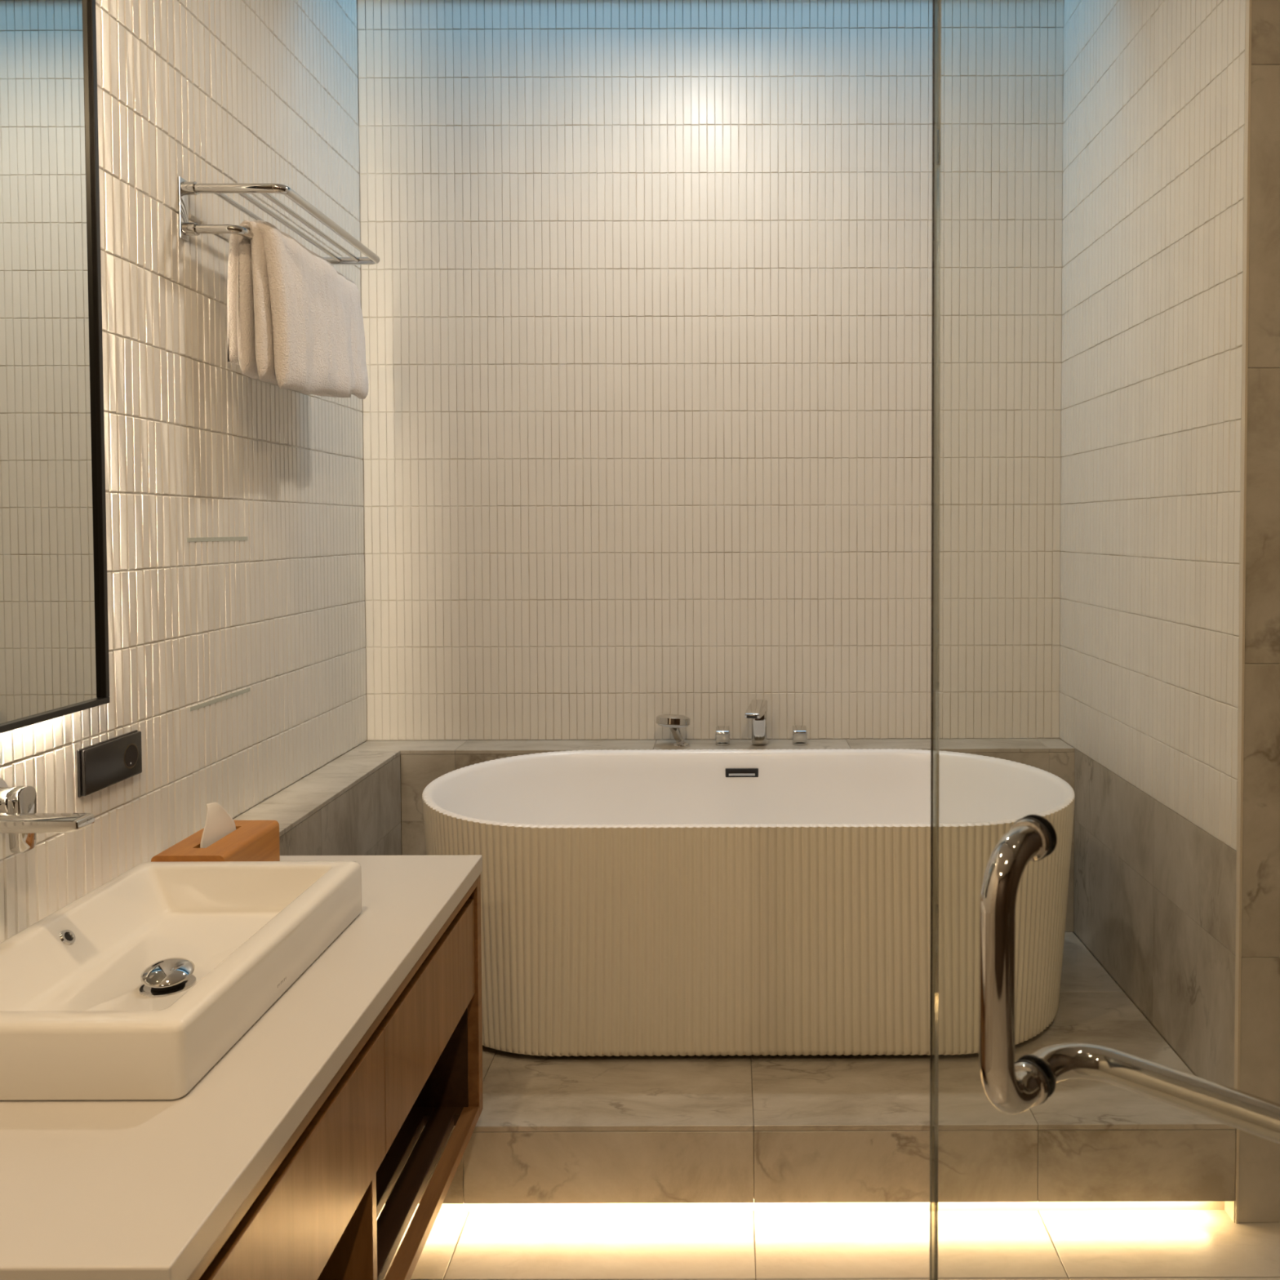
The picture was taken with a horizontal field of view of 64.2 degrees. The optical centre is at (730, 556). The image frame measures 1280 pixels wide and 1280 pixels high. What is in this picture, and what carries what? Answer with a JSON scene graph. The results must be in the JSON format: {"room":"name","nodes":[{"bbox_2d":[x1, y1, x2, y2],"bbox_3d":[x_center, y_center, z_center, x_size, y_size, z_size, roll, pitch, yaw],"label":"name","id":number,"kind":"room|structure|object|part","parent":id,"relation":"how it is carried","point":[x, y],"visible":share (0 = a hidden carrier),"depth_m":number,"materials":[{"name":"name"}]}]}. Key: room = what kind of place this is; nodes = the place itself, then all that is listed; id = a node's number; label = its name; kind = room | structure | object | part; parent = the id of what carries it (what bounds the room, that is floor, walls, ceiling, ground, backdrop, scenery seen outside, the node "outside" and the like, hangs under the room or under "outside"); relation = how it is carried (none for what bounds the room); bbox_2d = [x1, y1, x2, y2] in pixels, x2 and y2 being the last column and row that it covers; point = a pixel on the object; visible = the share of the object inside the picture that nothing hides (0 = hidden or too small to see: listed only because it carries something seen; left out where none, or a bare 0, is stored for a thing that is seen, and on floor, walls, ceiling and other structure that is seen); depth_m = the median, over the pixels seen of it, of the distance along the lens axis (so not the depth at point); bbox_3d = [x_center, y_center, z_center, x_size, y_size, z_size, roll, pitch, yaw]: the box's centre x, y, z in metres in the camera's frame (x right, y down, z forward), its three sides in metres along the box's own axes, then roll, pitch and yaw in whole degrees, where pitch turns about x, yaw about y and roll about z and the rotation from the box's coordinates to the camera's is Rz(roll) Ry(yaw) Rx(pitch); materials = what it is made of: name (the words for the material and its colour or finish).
{"room":"bathroom","nodes":[
{"label":"bathroom","id":0,"kind":"room"},
{"bbox_2d":[0,0,366,942],"bbox_3d":[-1.214,-0.367,0.741,0.121,3.680,4.902,0,2,0],"label":"wall","id":1,"kind":"structure","parent":0,"point":[234,500],"depth_m":2.23,"materials":[{"name":"tile"}]},
{"bbox_2d":[0,777,94,853],"bbox_3d":[-1.038,0.402,1.518,0.228,0.116,0.193,0,2,0],"label":"faucet","id":2,"kind":"object","parent":1,"relation":"attached to","point":[20,819],"visible":1,"depth_m":1.47,"materials":[{"name":"silver metal"}]},
{"bbox_3d":[-1.131,0.380,1.576,0.042,0.042,0.042,0,2,0],"label":"handle","id":3,"kind":"part","parent":2,"relation":"part of","materials":[{"name":"silver metal"}]},
{"bbox_3d":[-1.099,0.408,1.577,0.019,0.102,0.043,0,2,0],"label":"lever","id":4,"kind":"part","parent":2,"relation":"part of","materials":[{"name":"silver metal"}]},
{"bbox_3d":[-1.036,0.383,1.457,0.224,0.018,0.040,0,2,0],"label":"spout","id":5,"kind":"part","parent":2,"relation":"part of","materials":[{"name":"silver metal"}]},
{"bbox_2d":[0,0,110,733],"bbox_3d":[-1.133,-0.490,1.356,0.042,1.529,0.878,0,2,0],"label":"wall mirror","id":6,"kind":"object","parent":1,"relation":"attached to","point":[55,663],"visible":1,"depth_m":1.67,"materials":[{"name":"black mirror"}]},
{"bbox_2d":[76,729,142,797],"bbox_3d":[-1.144,0.381,1.878,0.015,0.085,0.178,0,2,0],"label":"power outlet","id":7,"kind":"object","parent":1,"relation":"attached to","point":[101,765],"visible":1,"depth_m":1.86,"materials":[{"name":"black plastic"}]},
{"bbox_2d":[124,743,138,768],"bbox_3d":[-1.138,0.379,1.929,0.001,0.047,0.047,0,2,0],"label":"socket","id":8,"kind":"object","parent":7,"relation":"attached to","point":[131,750],"depth_m":1.93,"materials":[{"name":"black plastic"}]},
{"bbox_2d":[177,176,380,264],"bbox_3d":[-1.044,-0.740,2.431,0.223,0.127,0.614,0,2,0],"label":"towel rack","id":9,"kind":"object","parent":1,"relation":"attached to","point":[186,228],"visible":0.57,"depth_m":2.18,"materials":[{"name":"silver metal"}]},
{"bbox_3d":[-1.153,-0.732,2.140,0.005,0.127,0.032,0,2,0],"label":"mount plate","id":10,"kind":"part","parent":9,"relation":"part of","materials":[{"name":"silver metal"}]},
{"bbox_2d":[180,181,199,195],"bbox_3d":[-1.137,-0.775,2.139,0.026,0.027,0.027,0,2,0],"label":"socket","id":11,"kind":"object","parent":9,"relation":"attached to","point":[187,188],"depth_m":2.13,"materials":[{"name":"silver metal"}]},
{"bbox_2d":[181,222,199,235],"bbox_3d":[-1.137,-0.691,2.142,0.026,0.027,0.027,0,2,0],"label":"socket","id":12,"kind":"object","parent":9,"relation":"attached to","point":[188,228],"depth_m":2.13,"materials":[{"name":"silver metal"}]},
{"bbox_3d":[-1.095,-0.784,2.430,0.011,0.011,0.582,0,2,0],"label":"shelf rail","id":13,"kind":"part","parent":9,"relation":"part of","materials":[{"name":"silver metal"}]},
{"bbox_3d":[-1.044,-0.784,2.430,0.011,0.011,0.582,0,2,0],"label":"shelf rail","id":14,"kind":"part","parent":9,"relation":"part of","materials":[{"name":"silver metal"}]},
{"bbox_2d":[226,220,368,399],"bbox_3d":[-1.024,-0.555,2.462,0.133,0.368,0.568,0,2,0],"label":"bath towel","id":15,"kind":"object","parent":9,"relation":"hanging from","point":[295,322],"visible":0.98,"depth_m":2.25,"materials":[{"name":"white fabric"}]},
{"bbox_3d":[-0.996,-0.784,2.430,0.011,0.011,0.582,0,2,0],"label":"shelf rail","id":16,"kind":"part","parent":9,"relation":"part of","materials":[{"name":"silver metal"}]},
{"bbox_2d":[186,873,483,1279],"bbox_3d":[-0.827,0.902,1.495,0.642,0.490,1.150,0,2,0],"label":"vanity cabinet","id":17,"kind":"object","parent":1,"relation":"attached to","point":[313,1214],"visible":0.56,"depth_m":1.53,"materials":[{"name":"brown wood"}]},
{"bbox_2d":[0,854,482,1279],"bbox_3d":[-0.827,0.640,1.487,0.647,0.034,1.152,0,2,0],"label":"countertop","id":18,"kind":"structure","parent":17,"relation":"on","point":[90,1189],"depth_m":1.12,"materials":[{"name":"white stone"}]},
{"bbox_2d":[0,861,361,1100],"bbox_3d":[-0.826,0.578,1.466,0.384,0.090,0.586,0,2,0],"label":"vessel sink","id":19,"kind":"object","parent":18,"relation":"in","point":[135,988],"visible":1,"depth_m":1.42,"materials":[{"name":"white ceramic"}]},
{"bbox_2d":[151,820,279,862],"bbox_3d":[-0.942,0.565,1.871,0.128,0.096,0.214,0,2,0],"label":"tissue box","id":20,"kind":"object","parent":18,"relation":"on","point":[251,840],"visible":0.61,"depth_m":1.85,"materials":[{"name":"brown wood"}]},
{"bbox_2d":[200,802,235,848],"bbox_3d":[-0.949,0.500,1.871,0.017,0.094,0.102,0,2,9],"label":"tissue","id":21,"kind":"object","parent":20,"relation":"on","point":[219,824],"visible":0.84,"depth_m":1.87,"materials":[{"name":"white paper"}]},
{"bbox_3d":[-0.521,0.803,1.225,0.019,0.190,0.557,0,2,0],"label":"drawer","id":22,"kind":"part","parent":17,"relation":"part of","materials":[{"name":"brown wood"}]},
{"bbox_3d":[-0.521,0.787,1.770,0.019,0.190,0.529,0,2,0],"label":"drawer","id":23,"kind":"part","parent":17,"relation":"part of","materials":[{"name":"brown wood"}]},
{"bbox_3d":[-0.827,0.887,2.055,0.642,0.490,0.029,0,2,0],"label":"panel","id":24,"kind":"part","parent":17,"relation":"part of","materials":[{"name":"brown wood"}]},
{"bbox_2d":[356,0,1063,741],"bbox_3d":[-0.057,-0.441,3.249,2.395,3.680,0.120,0,2,0],"label":"wall","id":25,"kind":"structure","parent":0,"point":[646,305],"depth_m":3.19,"materials":[{"name":"tile"}]},
{"bbox_2d":[376,1209,1279,1279],"bbox_3d":[0.428,1.442,0.791,3.153,0.050,4.900,0,2,0],"label":"floor","id":26,"kind":"structure","parent":0,"point":[1139,1244],"depth_m":2.03,"materials":[{"name":"brown stone"}]},
{"bbox_2d":[380,931,1235,1222],"bbox_3d":[-0.049,1.262,2.666,2.195,0.208,1.140,0,2,0],"label":"platform","id":27,"kind":"object","parent":26,"relation":"on","point":[834,1132],"visible":0.43,"depth_m":2.10,"materials":[{"name":"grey stone"}]},
{"bbox_3d":[-0.849,1.264,2.102,0.595,0.150,0.012,0,2,0],"label":"panel","id":28,"kind":"part","parent":27,"relation":"part of","materials":[{"name":"brown wood"}]},
{"bbox_3d":[-0.251,1.263,2.102,0.599,0.150,0.012,0,2,0],"label":"panel","id":29,"kind":"part","parent":27,"relation":"part of","materials":[{"name":"grey stone"}]},
{"bbox_2d":[233,725,1074,931],"bbox_3d":[-0.053,0.850,2.665,2.195,0.617,1.120,0,2,0],"label":"stone ledge","id":30,"kind":"object","parent":27,"relation":"on","point":[366,801],"depth_m":3.07,"materials":[{"name":"grey stone"}]},
{"bbox_2d":[655,714,690,746],"bbox_3d":[-0.175,0.532,3.109,0.106,0.104,0.113,0,2,0],"label":"shower","id":31,"kind":"object","parent":30,"relation":"on","point":[674,722],"visible":1,"depth_m":3.08,"materials":[{"name":"silver metal"}]},
{"bbox_3d":[-0.175,0.516,3.104,0.100,0.020,0.099,0,2,0],"label":"spray plate","id":32,"kind":"part","parent":31,"relation":"part of","materials":[{"name":"white metal"}]},
{"bbox_3d":[-0.166,0.540,3.125,0.032,0.075,0.059,1,2,36],"label":"handle","id":33,"kind":"part","parent":31,"relation":"part of","materials":[{"name":"silver metal"}]},
{"bbox_2d":[675,738,684,744],"bbox_3d":[-0.154,0.573,3.142,0.026,0.014,0.026,0,2,0],"label":"socket","id":34,"kind":"object","parent":31,"relation":"attached to","point":[678,741],"depth_m":3.13,"materials":[{"name":"silver metal"}]},
{"bbox_3d":[-0.023,0.555,3.140,0.044,0.055,0.047,0,2,0],"label":"bath tap handle","id":35,"kind":"part","parent":30,"relation":"part of","materials":[{"name":"silver metal"}]},
{"bbox_2d":[744,699,767,745],"bbox_3d":[0.080,0.515,3.093,0.050,0.138,0.142,0,2,11],"label":"spout","id":36,"kind":"object","parent":30,"relation":"on","point":[757,710],"visible":1,"depth_m":3.12,"materials":[{"name":"silver metal"}]},
{"bbox_2d":[746,715,757,718],"bbox_3d":[0.065,0.478,3.024,0.032,0.008,0.003,0,2,12],"label":"outlet","id":37,"kind":"object","parent":36,"relation":"attached to","point":[748,716],"depth_m":3.02,"materials":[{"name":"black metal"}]},
{"bbox_3d":[0.079,0.466,3.092,0.047,0.040,0.137,0,2,12],"label":"spout arm","id":38,"kind":"part","parent":36,"relation":"part of","materials":[{"name":"silver metal"}]},
{"bbox_3d":[0.215,0.554,3.140,0.044,0.055,0.047,0,2,0],"label":"bath tap handle","id":39,"kind":"part","parent":30,"relation":"part of","materials":[{"name":"silver metal"}]},
{"bbox_2d":[422,748,1075,1056],"bbox_3d":[0.047,0.873,2.662,1.668,0.569,0.788,0,2,0],"label":"bathtub","id":40,"kind":"object","parent":27,"relation":"on","point":[635,902],"visible":0.88,"depth_m":2.31,"materials":[{"name":"beige ceramic"}]},
{"bbox_3d":[0.035,0.643,3.015,0.098,0.027,0.010,0,2,0],"label":"overflow frame","id":41,"kind":"part","parent":40,"relation":"part of","materials":[{"name":"black metal"}]},
{"bbox_2d":[422,748,1075,828],"bbox_3d":[0.046,0.811,2.661,1.668,0.444,0.788,0,2,0],"label":"basin","id":42,"kind":"object","parent":40,"relation":"in","point":[635,788],"depth_m":3.00,"materials":[{"name":"white ceramic"}]},
{"bbox_3d":[-0.051,1.358,2.141,2.191,0.046,0.004,0,2,0],"label":"kick plate","id":43,"kind":"part","parent":27,"relation":"part of","materials":[{"name":"beige"}]},
{"bbox_3d":[0.343,1.261,2.102,0.586,0.150,0.012,0,2,0],"label":"panel","id":44,"kind":"part","parent":27,"relation":"part of","materials":[{"name":"grey stone"}]},
{"bbox_3d":[0.840,1.259,2.102,0.407,0.150,0.012,0,2,0],"label":"panel","id":45,"kind":"part","parent":27,"relation":"part of","materials":[{"name":"grey stone"}]},
{"bbox_3d":[1.044,1.356,2.119,0.003,0.045,0.039,0,2,0],"label":"plate","id":46,"kind":"part","parent":27,"relation":"part of","materials":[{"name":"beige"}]},
{"bbox_2d":[929,0,1279,1279],"bbox_3d":[0.477,0.295,0.623,0.792,2.228,0.152,1,2,40],"label":"door","id":47,"kind":"structure","parent":26,"relation":"on","point":[1013,1087],"depth_m":0.81,"materials":[{"name":"clear"}]},
{"bbox_3d":[0.218,0.326,0.789,0.026,0.224,0.070,1,2,41],"label":"pull handle","id":48,"kind":"part","parent":47,"relation":"part of","materials":[{"name":"silver metal"}]},
{"bbox_2d":[1058,0,1245,1088],"bbox_3d":[1.101,-0.427,2.629,0.120,3.680,1.136,0,2,0],"label":"wall","id":49,"kind":"structure","parent":0,"point":[1153,91],"depth_m":2.49,"materials":[{"name":"tile"}]},
{"bbox_2d":[1234,0,1252,1223],"bbox_3d":[1.043,-0.126,2.062,0.005,3.010,0.014,0,2,0],"label":"trim","id":50,"kind":"structure","parent":49,"relation":"attached to","point":[1248,2],"depth_m":2.06,"materials":[{"name":"beige"}]},
{"bbox_2d":[1238,0,1279,1222],"bbox_3d":[1.523,-0.104,2.118,0.954,3.060,0.120,0,2,0],"label":"wall","id":51,"kind":"structure","parent":0,"point":[1259,1190],"depth_m":2.07,"materials":[{"name":"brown stone"}]}
]}

